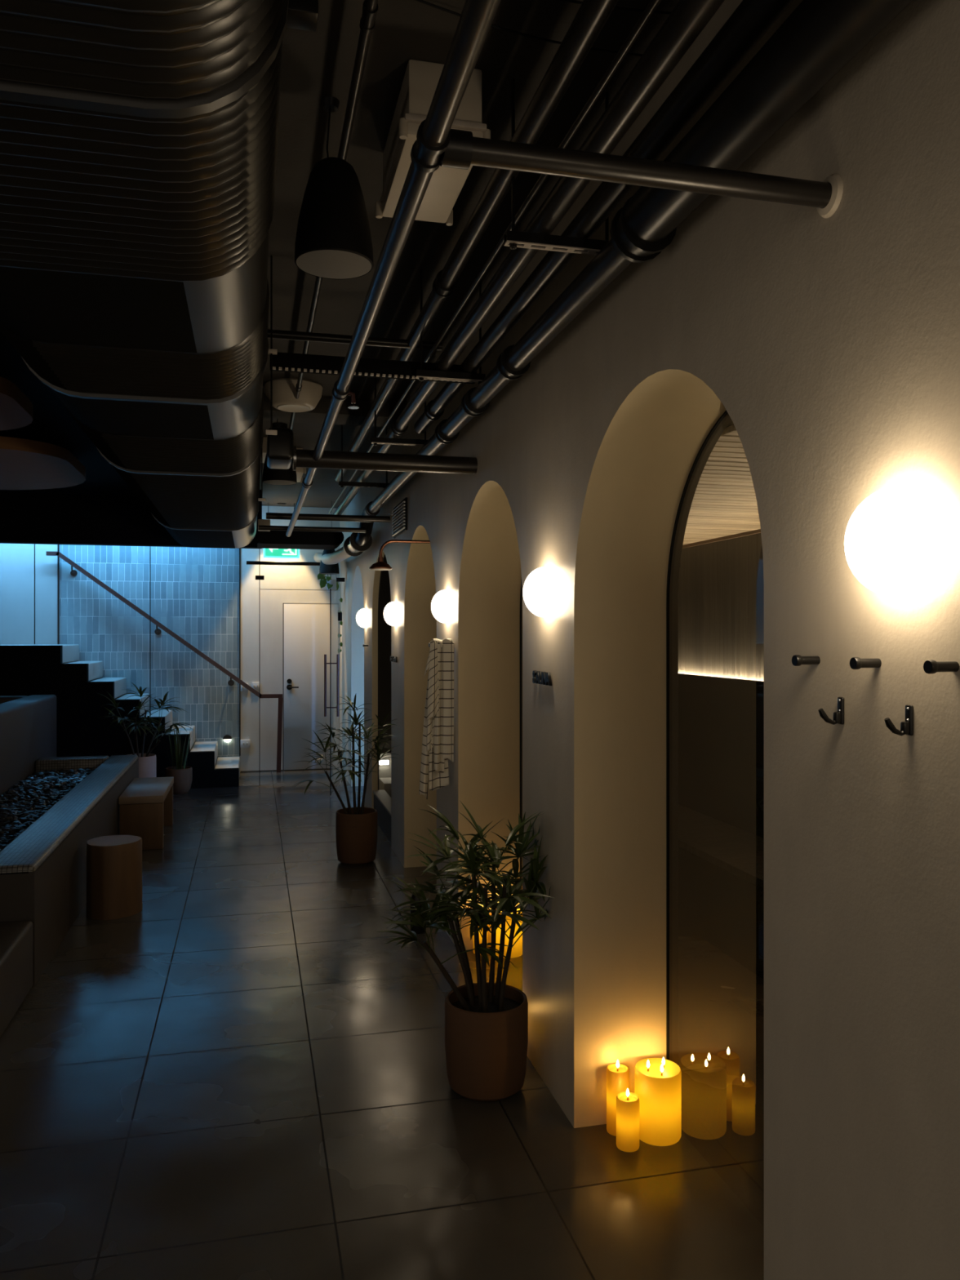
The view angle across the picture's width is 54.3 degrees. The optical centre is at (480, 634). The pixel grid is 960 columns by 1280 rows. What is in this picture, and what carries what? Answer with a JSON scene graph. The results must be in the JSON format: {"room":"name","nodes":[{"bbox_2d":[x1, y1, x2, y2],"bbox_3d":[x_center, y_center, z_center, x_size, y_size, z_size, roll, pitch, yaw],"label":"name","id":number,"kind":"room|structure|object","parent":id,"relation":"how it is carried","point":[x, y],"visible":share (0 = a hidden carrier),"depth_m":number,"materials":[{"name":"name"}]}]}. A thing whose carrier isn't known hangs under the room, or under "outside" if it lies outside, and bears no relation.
{"room":"spa","nodes":[
{"label":"spa","id":0,"kind":"room"},
{"bbox_2d":[0,543,57,644],"bbox_3d":[-5.636,0.050,10.273,1.910,3.100,0.210,0,0,-14],"label":"wall","id":1,"kind":"structure","parent":0,"point":[16,560],"depth_m":10.32,"materials":[{"name":"paint"}]},
{"bbox_2d":[0,489,262,548],"bbox_3d":[-4.273,-1.200,9.303,4.100,0.600,0.140,0,0,-14],"label":"ceiling","id":2,"kind":"structure","parent":0,"point":[25,517],"depth_m":9.31,"materials":[{"name":"paint"}]},
{"bbox_2d":[59,544,239,767],"bbox_3d":[-3.760,0.050,10.735,1.955,3.100,0.200,0,0,-14],"label":"tiled wall","id":3,"kind":"structure","parent":0,"point":[194,592],"depth_m":10.67,"materials":[{"name":"tile"}]},
{"bbox_2d":[57,544,59,644],"bbox_3d":[-4.684,-0.650,10.400,0.016,1.700,0.014,0,0,-14],"label":"trim","id":4,"kind":"structure","parent":3,"relation":"attached to","point":[58,545],"depth_m":10.39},
{"bbox_2d":[45,551,282,772],"bbox_3d":[-3.534,0.344,10.615,2.537,2.513,0.139,0,0,-14],"label":"handrail","id":5,"kind":"object","parent":3,"relation":"attached to","point":[73,572],"visible":1,"depth_m":10.62,"materials":[{"name":"metal"}]},
{"bbox_2d":[239,548,240,755],"bbox_3d":[-2.786,-0.045,10.863,0.014,2.910,0.012,0,0,-14],"label":"trim","id":6,"kind":"structure","parent":3,"relation":"attached to","point":[239,548],"depth_m":10.86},
{"bbox_2d":[240,506,339,772],"bbox_3d":[-2.009,0.050,11.160,1.649,3.100,0.204,0,0,-14],"label":"wall","id":7,"kind":"structure","parent":0,"point":[262,601],"depth_m":10.94,"materials":[{"name":"white paint"}]},
{"bbox_2d":[240,739,249,747],"bbox_3d":[-2.725,1.270,10.869,0.110,0.090,0.022,0,0,-14],"label":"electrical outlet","id":8,"kind":"object","parent":7,"relation":"attached to","point":[244,743],"visible":1,"depth_m":10.86,"materials":[{"name":"white plastic"}]},
{"bbox_2d":[240,768,329,772],"bbox_3d":[-2.231,1.594,10.996,1.130,0.012,0.008,0,0,-14],"label":"trim","id":9,"kind":"structure","parent":7,"relation":"attached to","point":[325,768],"depth_m":10.95,"materials":[{"name":"paint"}]},
{"bbox_2d":[282,603,329,769],"bbox_3d":[-1.986,0.618,11.016,0.652,1.965,0.084,0,0,-14],"label":"door","id":10,"kind":"structure","parent":7,"relation":"in","point":[306,625],"depth_m":11.01,"materials":[{"name":"wood"}]},
{"bbox_2d":[335,807,377,865],"bbox_3d":[-0.867,1.420,6.582,0.290,0.360,0.290,0,0,-14],"label":"pot","id":11,"kind":"object","parent":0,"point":[356,828],"depth_m":6.46,"materials":[{"name":"ceramic"}]},
{"bbox_2d":[0,768,764,1279],"bbox_3d":[-1.141,1.660,4.261,8.200,0.120,14.020,0,0,-14],"label":"floor","id":12,"kind":"structure","parent":0,"point":[235,1075],"depth_m":3.13,"materials":[{"name":"tile"}]},
{"bbox_2d":[0,920,32,1036],"bbox_3d":[-1.624,1.448,2.183,0.198,0.305,4.210,0,0,-14],"label":"bench","id":13,"kind":"object","parent":12,"relation":"on","point":[15,937],"visible":1,"depth_m":3.96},
{"bbox_2d":[0,694,56,794],"bbox_3d":[-4.147,1.080,5.690,1.835,1.040,5.820,0,0,-14],"label":"wall","id":14,"kind":"structure","parent":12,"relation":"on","point":[28,724],"depth_m":7.54,"materials":[{"name":"black paint"}]},
{"bbox_2d":[0,755,138,986],"bbox_3d":[-2.894,1.325,6.129,0.798,0.550,4.040,0,0,-14],"label":"stone planter","id":15,"kind":"object","parent":12,"relation":"on","point":[48,819],"visible":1,"depth_m":5.32,"materials":[{"name":"grey stone"}]},
{"bbox_2d":[86,835,142,919],"bbox_3d":[-2.108,1.393,5.392,0.304,0.413,0.300,0,0,-14],"label":"stool","id":16,"kind":"object","parent":12,"relation":"on","point":[113,862],"visible":1,"depth_m":5.27,"materials":[{"name":"brown wood"}]},
{"bbox_2d":[0,644,239,788],"bbox_3d":[-4.510,0.856,9.886,3.816,1.488,1.064,0,0,-14],"label":"staircase","id":17,"kind":"structure","parent":12,"relation":"on","point":[25,669],"depth_m":9.49,"materials":[{"name":"concrete"}]},
{"bbox_2d":[34,543,35,644],"bbox_3d":[-4.995,-0.626,9.271,1.083,1.468,0.012,0,0,-14],"label":"glass panel","id":18,"kind":"object","parent":17,"relation":"on","point":[34,544],"visible":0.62,"depth_m":9.39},
{"bbox_2d":[149,546,150,716],"bbox_3d":[-3.934,-0.254,9.530,1.100,2.212,0.012,0,0,-14],"label":"glass panel","id":19,"kind":"object","parent":17,"relation":"on","point":[149,546],"visible":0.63,"depth_m":9.65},
{"bbox_2d":[97,682,192,777],"bbox_3d":[-3.160,1.030,8.829,0.875,1.140,0.859,0,0,-14],"label":"potted palm","id":20,"kind":"object","parent":12,"relation":"on","point":[147,762],"visible":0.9,"depth_m":8.78,"materials":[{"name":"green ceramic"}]},
{"bbox_2d":[126,753,155,777],"bbox_3d":[-3.209,1.370,8.821,0.300,0.460,0.300,0,0,-14],"label":"pot","id":21,"kind":"object","parent":20,"relation":"on","point":[147,762],"depth_m":8.73,"materials":[{"name":"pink ceramic"}]},
{"bbox_2d":[118,777,173,849],"bbox_3d":[-2.622,1.400,7.394,0.315,0.400,0.950,0,0,-14],"label":"wooden bench","id":22,"kind":"object","parent":12,"relation":"on","point":[146,804],"visible":0.94,"depth_m":6.96,"materials":[{"name":"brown wood"}]},
{"bbox_2d":[162,722,192,795],"bbox_3d":[-3.044,1.246,9.407,0.294,0.709,0.260,0,0,-14],"label":"spiky plant","id":23,"kind":"object","parent":12,"relation":"on","point":[182,775],"visible":0.94,"depth_m":9.34,"materials":[{"name":"green plant"}]},
{"bbox_2d":[292,693,400,865],"bbox_3d":[-0.931,1.000,6.586,0.669,1.201,0.738,0,0,40],"label":"potted palm","id":24,"kind":"object","parent":12,"relation":"on","point":[356,828],"visible":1,"depth_m":6.49,"materials":[{"name":"plant"}]},
{"bbox_2d":[378,777,391,796],"bbox_3d":[-0.740,1.460,8.308,0.226,0.280,0.695,0,0,-14],"label":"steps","id":25,"kind":"structure","parent":12,"relation":"on","point":[384,784],"depth_m":8.35,"materials":[{"name":"concrete"}]},
{"bbox_2d":[376,801,552,1102],"bbox_3d":[-0.064,1.095,3.289,0.584,1.011,0.868,0,0,-14],"label":"potted palm","id":26,"kind":"object","parent":12,"relation":"on","point":[486,1023],"visible":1,"depth_m":3.24,"materials":[{"name":"plant"}]},
{"bbox_2d":[444,982,528,1102],"bbox_3d":[0.022,1.441,3.309,0.294,0.318,0.294,0,0,-14],"label":"pot","id":27,"kind":"object","parent":26,"relation":"on","point":[486,1039],"depth_m":3.19,"materials":[{"name":"ceramic"}]},
{"bbox_2d":[473,926,487,955],"bbox_3d":[0.001,1.492,4.706,0.072,0.215,0.072,0,0,-14],"label":"pillar candle","id":28,"kind":"object","parent":12,"relation":"on","point":[480,936],"visible":0.11,"depth_m":4.67,"materials":[{"name":"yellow wax"}]},
{"bbox_2d":[495,908,522,958],"bbox_3d":[0.143,1.482,4.695,0.147,0.235,0.147,0,0,-14],"label":"pillar candle","id":29,"kind":"object","parent":12,"relation":"on","point":[517,950],"visible":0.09,"depth_m":4.63,"materials":[{"name":"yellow wax"}]},
{"bbox_2d":[606,1060,629,1136],"bbox_3d":[0.444,1.485,3.016,0.072,0.228,0.072,0,0,-14],"label":"pillar candle","id":30,"kind":"object","parent":12,"relation":"on","point":[617,1074],"visible":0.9,"depth_m":2.99,"materials":[{"name":"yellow wax"}]},
{"bbox_2d":[616,1088,639,1151],"bbox_3d":[0.462,1.509,2.925,0.072,0.180,0.072,0,0,-14],"label":"pillar candle","id":31,"kind":"object","parent":12,"relation":"on","point":[627,1102],"visible":1,"depth_m":2.90,"materials":[{"name":"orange wax"}]},
{"bbox_2d":[634,1057,681,1146],"bbox_3d":[0.569,1.482,2.996,0.147,0.235,0.147,0,0,-14],"label":"pillar candle","id":32,"kind":"object","parent":12,"relation":"on","point":[657,1081],"visible":0.97,"depth_m":2.94,"materials":[{"name":"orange wax"}]},
{"bbox_2d":[678,673,764,979],"bbox_3d":[1.683,0.932,3.884,0.508,1.335,5.850,0,0,-14],"label":"wall panel","id":33,"kind":"object","parent":12,"relation":"on","point":[721,720],"visible":0.09,"depth_m":5.37,"materials":[{"name":"brown wood"}]},
{"bbox_3d":[-2.866,0.120,9.790,1.099,2.960,0.012,0,0,-14],"label":"glass panel","id":34,"kind":"object","parent":12,"relation":"on","visible":0},
{"bbox_2d":[255,575,344,590],"bbox_3d":[-1.921,-0.917,10.020,0.940,0.886,0.024,0,0,-14],"label":"transom panel","id":35,"kind":"object","parent":34,"relation":"attached to","point":[257,577],"visible":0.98,"depth_m":10.02,"materials":[{"name":"metal"}]},
{"bbox_2d":[378,556,391,753],"bbox_3d":[-0.284,0.300,8.844,1.566,2.600,0.080,0,0,-14],"label":"wall","id":36,"kind":"structure","parent":0,"point":[384,628],"depth_m":8.66,"materials":[{"name":"paint"}]},
{"bbox_2d":[378,753,391,777],"bbox_3d":[-0.870,1.350,8.650,0.336,0.500,0.020,0,0,-14],"label":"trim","id":37,"kind":"structure","parent":36,"relation":"attached to","point":[384,771],"depth_m":8.64,"materials":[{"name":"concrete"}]},
{"bbox_2d":[285,0,501,537],"bbox_3d":[-0.503,-0.790,3.248,0.053,0.052,8.550,0,0,-14],"label":"ceiling pipe","id":38,"kind":"object","parent":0,"point":[477,17],"visible":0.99,"depth_m":1.58,"materials":[{"name":"metal"}]},
{"bbox_2d":[258,524,365,533],"bbox_3d":[-1.286,-0.810,7.200,0.810,0.036,0.036,0,0,-14],"label":"pipe","id":39,"kind":"object","parent":38,"relation":"attached to","point":[260,526],"visible":1,"depth_m":7.19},
{"bbox_2d":[346,391,359,408],"bbox_3d":[-0.418,-0.764,3.037,0.050,0.057,0.035,0,0,-14],"label":"sprinkler head","id":40,"kind":"object","parent":38,"relation":"attached to","point":[352,394],"visible":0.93,"depth_m":3.03},
{"bbox_2d":[259,0,679,507],"bbox_3d":[-1.141,-1.575,4.261,8.200,0.150,14.020,0,0,-14],"label":"ceiling","id":41,"kind":"structure","parent":0,"point":[317,65],"depth_m":2.84,"materials":[{"name":"paint"}]},
{"bbox_2d":[0,331,137,496],"bbox_3d":[-3.400,-1.440,3.752,3.150,0.119,10.900,0,0,-14],"label":"soffit","id":42,"kind":"structure","parent":41,"relation":"attached to","point":[51,423],"depth_m":6.42,"materials":[{"name":"paint"}]},
{"bbox_2d":[0,376,32,430],"bbox_3d":[-3.775,-1.240,4.767,2.720,0.080,1.150,0,0,-14],"label":"ceiling baffle","id":43,"kind":"structure","parent":42,"relation":"attached to","point":[15,408],"depth_m":5.01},
{"bbox_2d":[0,435,85,489],"bbox_3d":[-4.284,-1.240,6.727,2.660,0.080,1.900,0,0,-14],"label":"ceiling baffle","id":44,"kind":"structure","parent":42,"relation":"attached to","point":[24,464],"depth_m":6.73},
{"bbox_2d":[257,448,265,501],"bbox_3d":[-1.362,-1.166,5.844,0.044,0.668,0.024,0,0,-14],"label":"rod","id":45,"kind":"object","parent":41,"relation":"hanging from","point":[261,499],"visible":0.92,"depth_m":5.84,"materials":[{"name":"black paint"}]},
{"bbox_2d":[0,0,288,548],"bbox_3d":[-1.385,-1.080,4.088,0.877,0.452,11.000,0,0,-14],"label":"air duct","id":46,"kind":"object","parent":45,"relation":"hanging from","point":[139,138],"visible":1,"depth_m":2.03,"materials":[{"name":"metal"}]},
{"bbox_2d":[257,519,270,531],"bbox_3d":[-1.947,-0.983,8.439,0.108,0.095,0.120,0,0,-14],"label":"junction box","id":47,"kind":"object","parent":46,"relation":"attached to","point":[260,522],"visible":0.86,"depth_m":8.38,"materials":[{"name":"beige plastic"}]},
{"bbox_2d":[257,527,343,549],"bbox_3d":[-1.750,-0.925,9.094,0.805,0.150,0.500,0,0,-14],"label":"duct","id":48,"kind":"object","parent":46,"relation":"attached to","point":[298,540],"visible":0.91,"depth_m":8.88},
{"bbox_2d":[262,436,266,462],"bbox_3d":[-1.689,-1.440,7.334,0.150,0.120,0.450,0,0,-14],"label":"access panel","id":49,"kind":"object","parent":41,"relation":"attached to","point":[264,439],"visible":0.11,"depth_m":7.12,"materials":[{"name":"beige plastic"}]},
{"bbox_2d":[265,255,277,435],"bbox_3d":[-0.827,-1.146,3.710,0.044,0.708,0.024,0,0,-14],"label":"rod","id":50,"kind":"object","parent":41,"relation":"hanging from","point":[268,432],"visible":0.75,"depth_m":3.71,"materials":[{"name":"black paint"}]},
{"bbox_2d":[262,502,299,558],"bbox_3d":[-2.266,-1.185,10.687,0.405,0.630,0.060,0,0,-14],"label":"exit sign","id":51,"kind":"object","parent":41,"relation":"hanging from","point":[267,553],"visible":0.38,"depth_m":10.66,"materials":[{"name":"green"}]},
{"bbox_2d":[264,377,322,412],"bbox_3d":[-1.123,-1.430,5.645,0.344,0.140,0.344,0,0,-14],"label":"pendant light","id":52,"kind":"object","parent":41,"relation":"attached to","point":[284,399],"visible":0.95,"depth_m":5.53,"materials":[{"name":"beige plastic"}]},
{"bbox_2d":[296,447,306,483],"bbox_3d":[-1.578,-1.398,7.747,0.247,0.204,0.516,0,0,-14],"label":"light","id":53,"kind":"object","parent":41,"relation":"attached to","point":[300,471],"visible":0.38,"depth_m":7.53,"materials":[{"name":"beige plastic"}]},
{"bbox_2d":[285,0,318,31],"bbox_3d":[-0.432,-1.455,2.185,0.105,0.090,0.090,0,0,-14],"label":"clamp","id":54,"kind":"object","parent":41,"relation":"attached to","point":[303,15],"visible":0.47,"depth_m":2.18,"materials":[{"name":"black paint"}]},
{"bbox_2d":[317,573,342,651],"bbox_3d":[-1.684,-0.644,10.513,0.281,1.711,0.147,0,0,-14],"label":"hanging plant","id":55,"kind":"object","parent":41,"relation":"hanging from","point":[328,582],"visible":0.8,"depth_m":10.48,"materials":[{"name":"green plant"}]},
{"bbox_2d":[294,96,373,279],"bbox_3d":[-0.411,-1.267,2.638,0.220,0.466,0.220,0,0,-14],"label":"pendant lamp","id":56,"kind":"object","parent":41,"relation":"hanging from","point":[333,238],"visible":1,"depth_m":2.57,"materials":[{"name":"metal"}]},
{"bbox_2d":[296,249,371,279],"bbox_3d":[-0.411,-1.038,2.638,0.210,0.007,0.210,0,0,-14],"label":"grille","id":57,"kind":"object","parent":56,"relation":"attached to","point":[325,264],"depth_m":2.61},
{"bbox_2d":[262,394,408,426],"bbox_3d":[-1.115,-1.450,6.058,1.300,0.100,0.300,0,0,-14],"label":"ceiling beam","id":58,"kind":"structure","parent":41,"relation":"attached to","point":[346,416],"depth_m":6.01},
{"bbox_2d":[262,418,297,485],"bbox_3d":[-1.302,-1.212,6.085,0.220,0.466,0.220,0,0,-14],"label":"pendant lamp","id":59,"kind":"object","parent":58,"relation":"hanging from","point":[270,476],"visible":0.43,"depth_m":6.01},
{"bbox_2d":[262,480,296,484],"bbox_3d":[-1.302,-0.983,6.085,0.210,0.007,0.210,0,0,-14],"label":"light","id":60,"kind":"object","parent":59,"relation":"attached to","point":[268,482],"depth_m":6.06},
{"bbox_2d":[288,0,377,430],"bbox_3d":[-0.685,-1.400,3.899,0.034,0.034,9.900,0,0,-14],"label":"ceiling pipe","id":61,"kind":"object","parent":58,"relation":"attached to","point":[370,7],"visible":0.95,"depth_m":2.43,"materials":[{"name":"metal"}]},
{"bbox_2d":[338,424,388,488],"bbox_3d":[-0.828,-1.272,6.694,0.360,0.457,0.032,0,0,-14],"label":"bracket","id":62,"kind":"object","parent":41,"relation":"hanging from","point":[341,484],"visible":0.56,"depth_m":6.67,"materials":[{"name":"metal"}]},
{"bbox_2d":[370,377,427,446],"bbox_3d":[-0.444,-1.272,5.203,0.320,0.457,0.032,0,0,-14],"label":"bracket","id":63,"kind":"object","parent":41,"relation":"hanging from","point":[375,441],"visible":0.57,"depth_m":5.18,"materials":[{"name":"metal"}]},
{"bbox_2d":[375,59,490,226],"bbox_3d":[-0.149,-1.398,2.702,0.247,0.204,0.516,0,0,-14],"label":"box","id":64,"kind":"object","parent":41,"relation":"attached to","point":[421,78],"visible":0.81,"depth_m":2.54,"materials":[{"name":"beige plastic"}]},
{"bbox_2d":[415,269,485,384],"bbox_3d":[-0.122,-1.272,3.881,0.290,0.457,0.032,0,0,-14],"label":"bracket","id":65,"kind":"object","parent":41,"relation":"hanging from","point":[421,374],"visible":0.72,"depth_m":3.86,"materials":[{"name":"metal"}]},
{"bbox_2d":[269,351,476,383],"bbox_3d":[-0.431,-1.095,3.860,0.850,0.070,0.055,0,0,-14],"label":"cable tray","id":66,"kind":"object","parent":65,"relation":"attached to","point":[282,362],"visible":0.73,"depth_m":3.82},
{"bbox_2d":[328,0,661,513],"bbox_3d":[-0.252,-1.155,4.056,0.016,0.016,10.000,0,0,-14],"label":"ceiling pipe","id":67,"kind":"object","parent":66,"relation":"on","point":[652,5],"visible":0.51,"depth_m":2.34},
{"bbox_2d":[334,0,618,481],"bbox_3d":[-0.126,-1.260,3.366,0.079,0.078,8.600,0,0,-14],"label":"ceiling pipe","id":68,"kind":"object","parent":65,"relation":"attached to","point":[592,15],"visible":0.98,"depth_m":2.54,"materials":[{"name":"metal"}]},
{"bbox_2d":[267,328,442,351],"bbox_3d":[-0.526,-1.250,3.978,0.740,0.035,0.036,0,0,-14],"label":"cable tray","id":69,"kind":"object","parent":68,"relation":"attached to","point":[277,334],"visible":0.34,"depth_m":3.95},
{"bbox_2d":[365,0,912,515],"bbox_3d":[0.140,-0.994,3.353,0.145,0.143,8.450,0,0,-14],"label":"ceiling pipe","id":70,"kind":"object","parent":65,"relation":"hanging from","point":[819,37],"visible":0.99,"depth_m":1.83,"materials":[{"name":"metal"}]},
{"bbox_2d":[343,506,376,556],"bbox_3d":[-1.020,-0.879,8.011,0.190,0.339,1.152,0,0,-14],"label":"pipe elbow","id":71,"kind":"object","parent":70,"relation":"attached to","point":[357,543],"visible":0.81,"depth_m":7.97,"materials":[{"name":"black paint"}]},
{"bbox_2d":[313,546,351,564],"bbox_3d":[-1.540,-0.837,9.775,0.126,0.241,2.492,0,0,-16],"label":"ceiling pipe","id":72,"kind":"object","parent":71,"relation":"attached to","point":[339,555],"visible":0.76,"depth_m":9.41,"materials":[{"name":"beige plastic"}]},
{"bbox_2d":[246,560,319,565],"bbox_3d":[-2.115,-0.795,10.518,0.990,0.040,0.040,0,0,-14],"label":"rail","id":73,"kind":"object","parent":72,"relation":"attached to","point":[248,562],"visible":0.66,"depth_m":10.48,"materials":[{"name":"metal"}]},
{"bbox_2d":[319,549,339,574],"bbox_3d":[-1.667,-0.897,10.350,0.220,0.466,0.220,0,0,-14],"label":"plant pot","id":74,"kind":"object","parent":72,"relation":"hanging from","point":[331,569],"visible":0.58,"depth_m":10.27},
{"bbox_2d":[415,0,643,56],"bbox_3d":[0.108,-1.475,2.280,0.738,0.036,0.005,0,0,-21],"label":"cable","id":75,"kind":"object","parent":41,"relation":"attached to","point":[420,1],"visible":0.67,"depth_m":2.28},
{"bbox_2d":[503,79,608,255],"bbox_3d":[0.219,-1.272,2.565,0.310,0.457,0.032,0,0,-14],"label":"bracket","id":76,"kind":"object","parent":41,"relation":"hanging from","point":[513,239],"visible":0.65,"depth_m":2.54,"materials":[{"name":"metal"}]},
{"bbox_2d":[333,0,724,515],"bbox_3d":[-0.185,-1.120,4.021,0.084,0.083,9.900,0,0,-14],"label":"ceiling pipe","id":77,"kind":"object","parent":76,"relation":"attached to","point":[687,20],"visible":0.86,"depth_m":2.12,"materials":[{"name":"metal"}]},
{"bbox_2d":[413,0,793,433],"bbox_3d":[0.387,-1.120,2.153,0.090,0.088,6.000,0,0,-14],"label":"ceiling pipe","id":78,"kind":"object","parent":76,"relation":"attached to","point":[752,19],"visible":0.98,"depth_m":2.09,"materials":[{"name":"metal"}]},
{"bbox_2d":[339,0,959,1279],"bbox_3d":[0.119,0.050,4.568,0.366,3.100,13.620,0,0,-14],"label":"wall","id":79,"kind":"structure","parent":0,"point":[830,346],"depth_m":1.87,"materials":[{"name":"paint"}]},
{"bbox_2d":[266,512,390,522],"bbox_3d":[-1.123,-0.870,6.983,0.924,0.048,0.048,0,0,-14],"label":"pipe","id":80,"kind":"object","parent":79,"relation":"attached to","point":[268,515],"visible":0.89,"depth_m":6.97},
{"bbox_2d":[324,588,342,795],"bbox_3d":[-1.468,0.570,9.683,0.147,2.040,0.893,0,0,2],"label":"door","id":81,"kind":"structure","parent":79,"relation":"in","point":[335,615],"depth_m":9.48,"materials":[{"name":"metal"}]},
{"bbox_2d":[355,608,367,627],"bbox_3d":[-1.087,-0.148,8.556,0.090,0.176,0.176,0,0,-14],"label":"wall lamp","id":82,"kind":"object","parent":79,"relation":"attached to","point":[362,616],"visible":1,"depth_m":8.50,"materials":[{"name":"white glass"}]},
{"bbox_2d":[373,789,391,844],"bbox_3d":[-0.746,1.478,7.589,0.105,0.245,1.157,0,0,-14],"label":"trim","id":83,"kind":"structure","parent":79,"relation":"attached to","point":[382,800],"depth_m":7.60,"materials":[{"name":"concrete"}]},
{"bbox_2d":[296,448,477,474],"bbox_3d":[-0.421,-0.785,4.272,0.844,0.080,0.080,0,0,-14],"label":"pipe","id":84,"kind":"object","parent":79,"relation":"attached to","point":[330,459],"visible":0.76,"depth_m":4.24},
{"bbox_2d":[266,422,296,470],"bbox_3d":[-0.890,-0.835,4.193,0.125,0.210,0.270,0,0,-14],"label":"valve actuator","id":85,"kind":"object","parent":84,"relation":"attached to","point":[281,451],"visible":0.91,"depth_m":4.07,"materials":[{"name":"black paint"}]},
{"bbox_2d":[383,601,397,626],"bbox_3d":[-0.651,-0.148,6.768,0.090,0.176,0.176,0,0,-14],"label":"wall lamp","id":86,"kind":"object","parent":79,"relation":"attached to","point":[390,611],"visible":1,"depth_m":6.71,"materials":[{"name":"white glass"}]},
{"bbox_2d":[391,497,407,538],"bbox_3d":[-0.567,-0.810,6.562,0.024,0.220,0.580,0,0,-14],"label":"air vent","id":87,"kind":"object","parent":79,"relation":"in","point":[400,511],"visible":1,"depth_m":6.47,"materials":[{"name":"grey metal"}]},
{"bbox_2d":[368,539,430,570],"bbox_3d":[-0.468,-0.463,5.454,0.354,0.177,0.132,0,0,-14],"label":"shower head","id":88,"kind":"object","parent":79,"relation":"attached to","point":[380,565],"visible":1,"depth_m":5.42},
{"bbox_2d":[431,590,451,622],"bbox_3d":[-0.214,-0.148,4.971,0.090,0.176,0.176,0,0,-14],"label":"wall lamp","id":89,"kind":"object","parent":79,"relation":"attached to","point":[441,605],"visible":1,"depth_m":4.91,"materials":[{"name":"white glass"}]},
{"bbox_2d":[520,580,522,901],"bbox_3d":[0.350,0.461,4.252,0.018,2.278,1.156,0,0,-14],"label":"window","id":90,"kind":"structure","parent":79,"relation":"in","point":[521,592],"depth_m":4.81,"materials":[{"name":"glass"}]},
{"bbox_2d":[523,567,555,617],"bbox_3d":[0.198,-0.148,3.280,0.090,0.176,0.176,0,0,-14],"label":"wall lamp","id":91,"kind":"object","parent":79,"relation":"attached to","point":[540,586],"visible":1,"depth_m":3.22,"materials":[{"name":"white glass"}]},
{"bbox_2d":[532,670,551,685],"bbox_3d":[0.221,0.156,3.335,0.010,0.046,0.203,0,0,-14],"label":"sign","id":92,"kind":"object","parent":79,"relation":"attached to","point":[539,677],"depth_m":3.32,"materials":[{"name":"black paint"}]},
{"bbox_2d":[440,128,843,217],"bbox_3d":[0.291,-0.790,1.604,0.724,0.074,0.074,0,0,-14],"label":"pipe","id":93,"kind":"object","parent":79,"relation":"attached to","point":[464,150],"visible":0.92,"depth_m":1.58,"materials":[{"name":"metal"}]},
{"bbox_2d":[666,409,728,1061],"bbox_3d":[0.764,0.461,2.549,0.018,2.278,1.156,0,0,-14],"label":"mirror frame","id":94,"kind":"structure","parent":79,"relation":"in","point":[724,416],"depth_m":3.10,"materials":[{"name":"metal"}]},
{"bbox_2d":[791,654,820,666],"bbox_3d":[0.600,0.048,1.721,0.048,0.021,0.021,0,0,-14],"label":"peg","id":95,"kind":"object","parent":79,"relation":"attached to","point":[797,660],"visible":1,"depth_m":1.72,"materials":[{"name":"black paint"}]},
{"bbox_2d":[817,697,844,724],"bbox_3d":[0.618,0.135,1.649,0.047,0.048,0.016,0,0,-14],"label":"coat hook","id":96,"kind":"object","parent":79,"relation":"attached to","point":[838,717],"visible":1,"depth_m":1.65,"materials":[{"name":"black paint"}]},
{"bbox_2d":[849,657,881,669],"bbox_3d":[0.640,0.048,1.554,0.048,0.021,0.021,0,0,-14],"label":"peg","id":97,"kind":"object","parent":79,"relation":"attached to","point":[855,663],"visible":1,"depth_m":1.55,"materials":[{"name":"black paint"}]},
{"bbox_2d":[844,485,942,596],"bbox_3d":[0.636,-0.148,1.483,0.090,0.176,0.176,0,0,-14],"label":"wall lamp","id":98,"kind":"object","parent":79,"relation":"attached to","point":[893,539],"visible":1,"depth_m":1.43,"materials":[{"name":"white"}]},
{"bbox_2d":[884,704,913,735],"bbox_3d":[0.659,0.136,1.477,0.047,0.048,0.016,0,0,-14],"label":"coat hook","id":99,"kind":"object","parent":79,"relation":"attached to","point":[907,726],"visible":1,"depth_m":1.48,"materials":[{"name":"black paint"}]},
{"bbox_2d":[923,659,959,674],"bbox_3d":[0.682,0.048,1.383,0.048,0.021,0.021,0,0,-14],"label":"peg","id":100,"kind":"object","parent":79,"relation":"attached to","point":[931,666],"visible":1,"depth_m":1.38,"materials":[{"name":"black paint"}]},
{"bbox_2d":[678,533,764,681],"bbox_3d":[2.019,0.448,3.966,0.100,2.305,6.150,0,0,-14],"label":"wall","id":101,"kind":"structure","parent":0,"point":[721,585],"depth_m":5.83,"materials":[{"name":"brown wood"}]},
{"bbox_2d":[682,528,760,548],"bbox_3d":[1.958,-0.595,3.977,0.012,0.020,5.800,0,0,-14],"label":"trim","id":102,"kind":"structure","parent":101,"relation":"attached to","point":[755,531],"depth_m":5.81,"materials":[{"name":"brown wood"}]},
{"bbox_2d":[682,420,760,545],"bbox_3d":[1.259,-0.635,3.780,1.465,0.060,6.150,0,0,-14],"label":"ceiling","id":103,"kind":"structure","parent":0,"point":[724,504],"depth_m":4.14,"materials":[{"name":"brown wood"}]},
{"bbox_3d":[-0.199,0.055,4.825,0.130,0.022,0.022,0,0,-14],"label":"peg","id":104,"kind":"object","parent":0,"visible":0},
{"bbox_2d":[418,638,453,799],"bbox_3d":[-0.226,0.436,4.806,0.172,0.826,0.114,0,0,-14],"label":"checked towel","id":105,"kind":"object","parent":104,"relation":"hanging from","point":[437,741],"visible":1,"depth_m":4.78,"materials":[{"name":"fabric"}]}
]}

